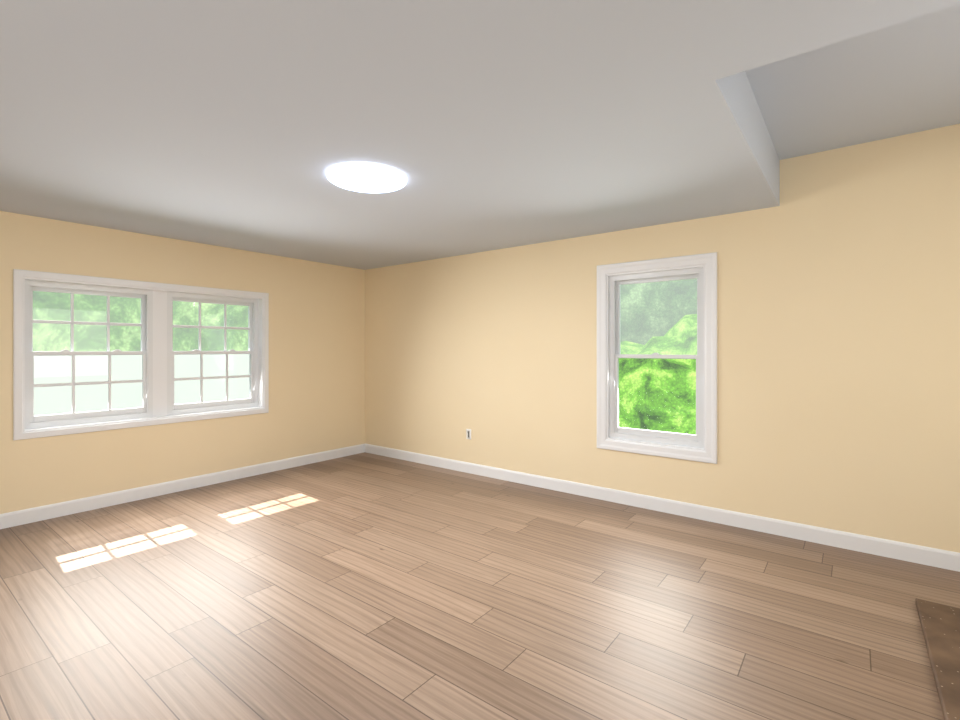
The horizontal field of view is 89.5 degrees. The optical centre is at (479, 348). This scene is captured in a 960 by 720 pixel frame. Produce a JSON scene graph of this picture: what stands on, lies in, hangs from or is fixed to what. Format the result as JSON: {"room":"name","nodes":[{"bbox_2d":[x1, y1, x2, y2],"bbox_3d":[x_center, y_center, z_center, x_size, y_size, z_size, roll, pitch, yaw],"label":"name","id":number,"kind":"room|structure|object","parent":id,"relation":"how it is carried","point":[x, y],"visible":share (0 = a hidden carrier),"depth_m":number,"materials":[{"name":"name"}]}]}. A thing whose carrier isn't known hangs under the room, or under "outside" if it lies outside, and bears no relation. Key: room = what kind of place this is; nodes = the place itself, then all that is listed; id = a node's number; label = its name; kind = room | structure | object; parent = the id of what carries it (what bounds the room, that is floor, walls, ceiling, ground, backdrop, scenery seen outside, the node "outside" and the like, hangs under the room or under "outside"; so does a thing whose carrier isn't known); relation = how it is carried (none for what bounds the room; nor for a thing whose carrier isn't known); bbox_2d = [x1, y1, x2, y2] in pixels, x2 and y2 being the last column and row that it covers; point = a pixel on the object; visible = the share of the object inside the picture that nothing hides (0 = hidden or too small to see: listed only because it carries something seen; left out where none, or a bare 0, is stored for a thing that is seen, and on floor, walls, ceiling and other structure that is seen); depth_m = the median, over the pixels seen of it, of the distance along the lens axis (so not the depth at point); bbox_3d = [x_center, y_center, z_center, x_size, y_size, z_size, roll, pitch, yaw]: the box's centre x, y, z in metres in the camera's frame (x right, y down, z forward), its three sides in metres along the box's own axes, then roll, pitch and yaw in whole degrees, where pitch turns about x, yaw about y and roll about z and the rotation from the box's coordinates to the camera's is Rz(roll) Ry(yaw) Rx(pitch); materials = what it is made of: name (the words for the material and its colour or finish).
{"room":"empty living room","nodes":[
{"label":"empty living room","id":0,"kind":"room"},
{"bbox_2d":[0,211,364,528],"bbox_3d":[-3.568,-0.095,4.010,0.214,2.950,6.800,0,0,38],"label":"wall","id":1,"kind":"structure","parent":0,"point":[316,357],"depth_m":4.80,"materials":[{"name":"beige paint"}]},
{"bbox_2d":[13,269,268,440],"bbox_3d":[-3.076,0.045,4.647,0.216,1.334,2.074,0,0,38],"label":"window","id":2,"kind":"structure","parent":1,"relation":"in","point":[18,276],"depth_m":4.56,"materials":[{"name":"white"}]},
{"bbox_2d":[33,291,140,350],"bbox_3d":[-3.442,-0.227,4.279,0.006,0.511,0.775,0,0,38],"label":"panel","id":3,"kind":"object","parent":2,"relation":"attached to","point":[84,318],"visible":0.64,"depth_m":4.25,"materials":[{"name":"clear glass"}]},
{"bbox_2d":[34,355,142,415],"bbox_3d":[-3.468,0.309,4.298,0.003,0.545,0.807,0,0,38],"label":"screen panel","id":4,"kind":"object","parent":2,"relation":"attached to","point":[49,406],"depth_m":4.28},
{"bbox_2d":[173,301,248,350],"bbox_3d":[-2.813,-0.227,5.096,0.006,0.511,0.775,0,0,38],"label":"panel","id":5,"kind":"object","parent":2,"relation":"attached to","point":[210,323],"visible":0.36,"depth_m":5.09,"materials":[{"name":"clear glass"}]},
{"bbox_2d":[174,354,249,403],"bbox_3d":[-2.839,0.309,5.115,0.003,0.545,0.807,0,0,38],"label":"screen panel","id":6,"kind":"object","parent":2,"relation":"attached to","point":[209,360],"depth_m":5.11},
{"bbox_2d":[0,452,959,719],"bbox_3d":[-0.760,1.440,1.848,7.300,0.120,6.800,0,0,38],"label":"floor","id":7,"kind":"structure","parent":0,"point":[364,586],"depth_m":2.55,"materials":[{"name":"brown wood"}]},
{"bbox_2d":[916,598,959,719],"bbox_3d":[2.512,1.364,1.644,1.434,0.032,1.370,0,0,38],"label":"hearth pad","id":8,"kind":"object","parent":7,"relation":"on","point":[940,624],"visible":1,"depth_m":2.18,"materials":[{"name":"stone"}]},
{"bbox_2d":[0,0,959,269],"bbox_3d":[-0.760,-1.315,1.848,6.900,0.510,6.400,0,0,38],"label":"ceiling","id":9,"kind":"structure","parent":0,"point":[478,124],"depth_m":2.30,"materials":[{"name":"grey paint"}]},
{"bbox_2d":[365,124,959,571],"bbox_3d":[1.328,-0.095,4.396,7.100,2.950,0.214,0,0,38],"label":"wall","id":10,"kind":"structure","parent":0,"point":[839,338],"depth_m":3.64,"materials":[{"name":"beige paint"}]},
{"bbox_2d":[466,429,470,439],"bbox_3d":[-0.125,0.950,5.394,0.070,0.114,0.006,0,0,38],"label":"electrical outlet plate","id":11,"kind":"object","parent":10,"relation":"attached to","point":[468,434],"visible":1,"depth_m":5.39,"materials":[{"name":"white plastic"}]},
{"bbox_2d":[597,252,716,463],"bbox_3d":[1.540,0.072,4.228,1.014,1.679,0.221,0,0,38],"label":"window","id":12,"kind":"structure","parent":10,"relation":"in","point":[709,262],"depth_m":4.14,"materials":[{"name":"white"}]},
{"bbox_2d":[618,358,695,431],"bbox_3d":[1.527,0.397,4.211,0.676,0.640,0.006,0,0,38],"label":"panel","id":13,"kind":"object","parent":12,"relation":"attached to","point":[657,392],"visible":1,"depth_m":4.20,"materials":[{"name":"clear glass"}]},
{"bbox_2d":[620,279,696,354],"bbox_3d":[1.551,-0.268,4.243,0.676,0.648,0.006,0,0,38],"label":"panel","id":14,"kind":"object","parent":12,"relation":"attached to","point":[660,317],"visible":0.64,"depth_m":4.23,"materials":[{"name":"clear glass"}]},
{"label":"outside","id":15,"kind":"structure","parent":0,"visible":0},
{"bbox_2d":[33,291,247,350],"bbox_3d":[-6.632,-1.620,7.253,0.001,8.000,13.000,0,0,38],"label":"trees","id":16,"kind":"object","parent":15,"point":[132,344],"depth_m":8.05,"materials":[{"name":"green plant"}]},
{"bbox_2d":[621,279,696,344],"bbox_3d":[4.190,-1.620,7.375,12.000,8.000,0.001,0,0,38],"label":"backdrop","id":17,"kind":"structure","parent":15,"point":[652,314],"depth_m":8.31,"materials":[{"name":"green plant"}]},
{"label":"grass","id":18,"kind":"structure","parent":15,"visible":0},
{"bbox_2d":[619,314,696,434],"bbox_3d":[3.311,0.777,5.789,5.222,2.605,2.384,0,0,38],"label":"bush","id":19,"kind":"object","parent":18,"relation":"on","point":[627,411],"depth_m":5.77,"materials":[{"name":"green plant"}]},
{"bbox_3d":[-0.694,-1.054,2.983,0.460,0.012,0.460,0,0,38],"label":"ceiling light","id":20,"kind":"object","parent":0,"visible":0},
{"bbox_2d":[327,163,406,192],"bbox_3d":[-0.694,-1.033,2.983,0.480,0.046,0.480,0,0,38],"label":"diffuser","id":21,"kind":"object","parent":20,"relation":"attached to","point":[367,177],"visible":1,"depth_m":2.89,"materials":[{"name":"white plastic"}]}
]}

